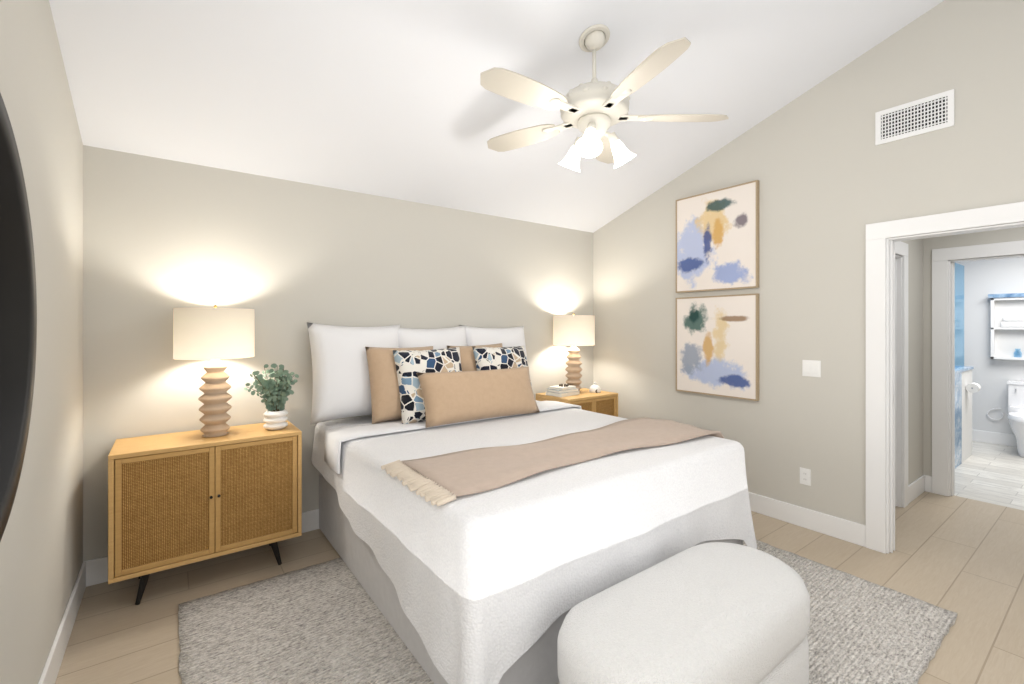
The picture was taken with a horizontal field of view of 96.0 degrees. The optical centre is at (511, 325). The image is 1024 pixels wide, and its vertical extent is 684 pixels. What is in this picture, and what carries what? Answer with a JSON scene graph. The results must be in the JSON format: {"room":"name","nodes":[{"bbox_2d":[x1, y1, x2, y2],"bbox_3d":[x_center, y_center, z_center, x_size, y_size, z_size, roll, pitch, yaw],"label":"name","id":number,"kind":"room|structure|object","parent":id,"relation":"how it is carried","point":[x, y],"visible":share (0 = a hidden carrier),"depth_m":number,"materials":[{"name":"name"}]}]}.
{"room":"bedroom","nodes":[
{"label":"bedroom","id":0,"kind":"room"},
{"bbox_2d":[0,0,82,683],"bbox_3d":[-1.114,-0.503,0.754,0.120,3.888,4.378,0,0,-37],"label":"wall","id":1,"kind":"structure","parent":0,"point":[41,551],"depth_m":1.79,"materials":[{"name":"paint"}]},
{"bbox_2d":[0,93,36,540],"bbox_3d":[-1.042,-0.019,0.834,0.089,1.050,1.050,0,0,-37],"label":"round mirror","id":2,"kind":"object","parent":1,"relation":"attached to","point":[18,318],"visible":1,"depth_m":1.18,"materials":[{"name":"black mirror"}]},
{"bbox_2d":[38,560,89,683],"bbox_3d":[-1.096,1.371,0.842,0.014,0.140,4.258,0,0,-37],"label":"baseboard","id":3,"kind":"structure","parent":1,"relation":"attached to","point":[49,674],"depth_m":2.06,"materials":[{"name":"white"}]},
{"bbox_2d":[83,145,592,561],"bbox_3d":[-0.784,0.196,3.798,4.275,2.490,0.120,0,0,-37],"label":"wall","id":4,"kind":"structure","parent":0,"point":[286,260],"depth_m":3.09,"materials":[{"name":"paint"}]},
{"bbox_2d":[90,509,319,585],"bbox_3d":[-0.731,1.371,3.751,4.005,0.140,0.017,0,0,-37],"label":"baseboard","id":5,"kind":"structure","parent":4,"relation":"attached to","point":[93,572],"depth_m":2.59,"materials":[{"name":"white"}]},
{"bbox_2d":[49,0,943,232],"bbox_3d":[0.519,-1.753,2.039,4.275,1.586,4.498,0,0,-37],"label":"ceiling","id":6,"kind":"structure","parent":0,"point":[394,99],"depth_m":2.63,"materials":[{"name":"paint"}]},
{"bbox_2d":[480,24,727,171],"bbox_3d":[0.391,-1.225,2.456,1.325,0.716,1.389,0,0,-37],"label":"ceiling fan","id":7,"kind":"object","parent":6,"relation":"hanging from","point":[593,110],"visible":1,"depth_m":2.38,"materials":[{"name":"white"}]},
{"bbox_2d":[55,441,1023,683],"bbox_3d":[2.309,1.466,3.366,8.730,0.050,4.498,0,0,-37],"label":"floor","id":8,"kind":"structure","parent":0,"point":[962,558],"depth_m":2.63,"materials":[{"name":"brown wood"}]},
{"bbox_2d":[108,420,301,604],"bbox_3d":[-1.757,1.042,2.704,0.890,0.802,0.432,0,0,-37],"label":"nightstand","id":9,"kind":"object","parent":8,"relation":"on","point":[177,499],"visible":0.96,"depth_m":2.52,"materials":[{"name":"brown wood"}]},
{"bbox_2d":[173,304,253,436],"bbox_3d":[-1.740,0.257,2.706,0.400,0.766,0.400,0,0,-37],"label":"lamp","id":10,"kind":"object","parent":9,"relation":"on","point":[214,335],"visible":1,"depth_m":2.60,"materials":[{"name":"beige fabric"}]},
{"bbox_2d":[244,363,298,429],"bbox_3d":[-1.500,0.435,2.881,0.320,0.411,0.348,0,0,-37],"label":"potted plant","id":11,"kind":"object","parent":9,"relation":"on","point":[277,393],"visible":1,"depth_m":2.83,"materials":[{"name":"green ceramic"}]},
{"bbox_2d":[178,540,956,683],"bbox_3d":[0.252,1.435,2.328,3.122,0.012,2.412,0,0,-37],"label":"rug","id":12,"kind":"object","parent":8,"relation":"on","point":[327,622],"visible":0.35,"depth_m":2.14,"materials":[{"name":"grey carpet"}]},
{"bbox_2d":[307,322,756,683],"bbox_3d":[0.003,0.701,2.953,2.042,1.454,2.160,0,0,-37],"label":"bed","id":13,"kind":"object","parent":12,"relation":"on","point":[485,517],"visible":0.98,"depth_m":2.25,"materials":[{"name":"white fabric"}]},
{"bbox_2d":[380,417,724,506],"bbox_3d":[0.348,0.809,2.530,1.991,0.346,0.611,0,0,-37],"label":"throw","id":14,"kind":"object","parent":13,"relation":"on","point":[465,477],"depth_m":2.22,"materials":[{"name":"beige fabric"}]},
{"bbox_2d":[557,542,809,683],"bbox_3d":[0.668,1.200,1.709,1.168,0.455,0.498,0,0,-37],"label":"bench","id":15,"kind":"object","parent":12,"relation":"on","point":[718,613],"visible":1,"depth_m":1.56,"materials":[{"name":"white fabric"}]},
{"bbox_2d":[536,388,617,416],"bbox_3d":[0.622,1.042,4.381,0.650,0.802,0.462,0,0,-37],"label":"nightstand","id":16,"kind":"object","parent":8,"relation":"on","point":[604,402],"visible":0.23,"depth_m":4.27,"materials":[{"name":"brown wood"}]},
{"bbox_2d":[546,384,579,396],"bbox_3d":[0.469,0.590,4.294,0.267,0.100,0.210,0,0,-41],"label":"books","id":17,"kind":"object","parent":16,"relation":"on","point":[562,390],"visible":1,"depth_m":4.23,"materials":[{"name":"beige paper"}]},
{"bbox_2d":[553,313,594,391],"bbox_3d":[0.599,0.257,4.471,0.400,0.766,0.400,0,0,-37],"label":"lamp","id":18,"kind":"object","parent":16,"relation":"on","point":[573,331],"visible":0.88,"depth_m":4.33,"materials":[{"name":"beige fabric"}]},
{"bbox_2d":[589,382,600,392],"bbox_3d":[0.800,0.591,4.452,0.112,0.102,0.112,0,0,-37],"label":"dome","id":19,"kind":"object","parent":16,"relation":"on","point":[594,389],"visible":1,"depth_m":4.41,"materials":[{"name":"white ceramic"}]},
{"bbox_2d":[987,380,1023,456],"bbox_3d":[5.759,1.046,5.210,0.735,0.789,0.651,0,0,-37],"label":"toilet","id":20,"kind":"object","parent":8,"relation":"on","point":[1015,416],"visible":1,"depth_m":5.32,"materials":[{"name":"white ceramic"}]},
{"bbox_2d":[593,0,1023,524],"bbox_3d":[2.224,-0.503,3.228,0.120,3.888,4.378,0,0,-37],"label":"wall","id":21,"kind":"structure","parent":0,"point":[825,170],"depth_m":3.22,"materials":[{"name":"paint"}]},
{"bbox_2d":[676,293,758,400],"bbox_3d":[1.681,0.164,3.829,0.035,0.825,0.710,0,0,-37],"label":"picture","id":22,"kind":"object","parent":21,"relation":"attached to","point":[717,345],"visible":0.96,"depth_m":3.78},
{"bbox_2d":[676,180,758,292],"bbox_3d":[1.681,-0.707,3.829,0.035,0.825,0.710,0,0,-37],"label":"picture","id":23,"kind":"object","parent":21,"relation":"attached to","point":[717,239],"visible":0.94,"depth_m":3.78},
{"bbox_2d":[800,467,810,485],"bbox_3d":[2.094,1.076,3.295,0.008,0.116,0.070,0,0,-37],"label":"electrical outlet plate","id":24,"kind":"object","parent":21,"relation":"attached to","point":[805,476],"visible":1,"depth_m":3.29,"materials":[{"name":"white plastic"}]},
{"bbox_2d":[748,492,865,546],"bbox_3d":[1.595,1.371,3.965,0.014,0.140,2.390,0,0,-37],"label":"baseboard","id":25,"kind":"structure","parent":21,"relation":"attached to","point":[846,530],"depth_m":3.26,"materials":[{"name":"white"}]},
{"bbox_2d":[802,360,820,376],"bbox_3d":[2.117,0.301,3.263,0.011,0.116,0.116,0,0,-37],"label":"switch plate","id":26,"kind":"object","parent":21,"relation":"attached to","point":[811,368],"visible":1,"depth_m":3.26,"materials":[{"name":"white plastic"}]},
{"bbox_2d":[875,89,953,145],"bbox_3d":[2.447,-1.264,2.816,0.012,0.210,0.370,0,0,-37],"label":"air vent","id":27,"kind":"object","parent":21,"relation":"in","point":[935,112],"visible":1,"depth_m":2.80,"materials":[{"name":"white metal"}]},
{"bbox_2d":[866,202,1023,553],"bbox_3d":[2.661,0.391,2.639,0.156,2.100,1.010,0,0,-37],"label":"door frame","id":28,"kind":"structure","parent":21,"relation":"attached to","point":[880,387],"depth_m":2.93,"materials":[{"name":"white"}]},
{"bbox_2d":[896,239,973,484],"bbox_3d":[3.731,0.221,4.197,3.455,2.440,0.160,0,0,-37],"label":"wall","id":29,"kind":"structure","parent":0,"point":[915,359],"depth_m":3.95,"materials":[{"name":"paint"}]},
{"bbox_2d":[895,241,907,507],"bbox_3d":[2.812,0.391,3.518,0.840,2.100,0.138,0,0,-37],"label":"door frame","id":30,"kind":"structure","parent":29,"relation":"attached to","point":[901,381],"depth_m":3.67,"materials":[{"name":"white wood"}]},
{"bbox_2d":[908,475,931,503],"bbox_3d":[3.551,1.371,2.819,1.525,0.140,1.900,0,0,-37],"label":"baseboard","id":31,"kind":"structure","parent":29,"relation":"attached to","point":[919,486],"depth_m":3.92,"materials":[{"name":"white"}]},
{"bbox_2d":[955,263,963,367],"bbox_3d":[4.391,-0.112,4.687,1.790,1.134,0.010,0,0,-37],"label":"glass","id":32,"kind":"object","parent":29,"relation":"on","point":[960,272],"visible":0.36,"depth_m":5.09,"materials":[{"name":"blue glass"}]},
{"bbox_2d":[966,383,980,392],"bbox_3d":[4.943,0.661,4.942,0.160,0.100,0.104,0,0,-37],"label":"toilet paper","id":33,"kind":"object","parent":29,"relation":"attached to","point":[973,387],"visible":1,"depth_m":4.90,"materials":[{"name":"white paper"}]},
{"bbox_2d":[923,227,1023,475],"bbox_3d":[4.247,0.221,3.261,0.120,2.440,2.020,0,0,-37],"label":"wall","id":34,"kind":"structure","parent":0,"point":[986,237],"depth_m":4.00,"materials":[{"name":"paint"}]},
{"bbox_2d":[932,240,1023,495],"bbox_3d":[3.982,0.391,3.618,0.156,2.100,1.010,0,0,-37],"label":"door frame","id":35,"kind":"structure","parent":34,"relation":"attached to","point":[944,260],"depth_m":3.92,"materials":[{"name":"white"}]},
{"bbox_2d":[955,257,1023,434],"bbox_3d":[6.106,0.221,5.472,0.120,2.440,3.120,0,0,-37],"label":"wall","id":36,"kind":"structure","parent":0,"point":[982,280],"depth_m":5.71,"materials":[{"name":"white paint"}]},
{"bbox_2d":[972,429,1016,446],"bbox_3d":[6.088,1.371,5.384,0.014,0.140,3.000,0,0,-37],"label":"baseboard","id":37,"kind":"structure","parent":36,"relation":"attached to","point":[994,438],"depth_m":5.63,"materials":[{"name":"white"}]},
{"bbox_2d":[988,293,1023,359],"bbox_3d":[6.033,0.009,5.369,0.119,0.785,0.680,0,0,-37],"label":"shelf","id":38,"kind":"object","parent":36,"relation":"attached to","point":[1007,326],"visible":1,"depth_m":5.53,"materials":[{"name":"white"}]},
{"bbox_2d":[1013,348,1021,357],"bbox_3d":[5.978,0.320,5.452,0.068,0.100,0.066,0,0,-37],"label":"jar","id":39,"kind":"object","parent":38,"relation":"on","point":[1017,352],"depth_m":5.47,"materials":[{"name":"blue glass"}]}
]}

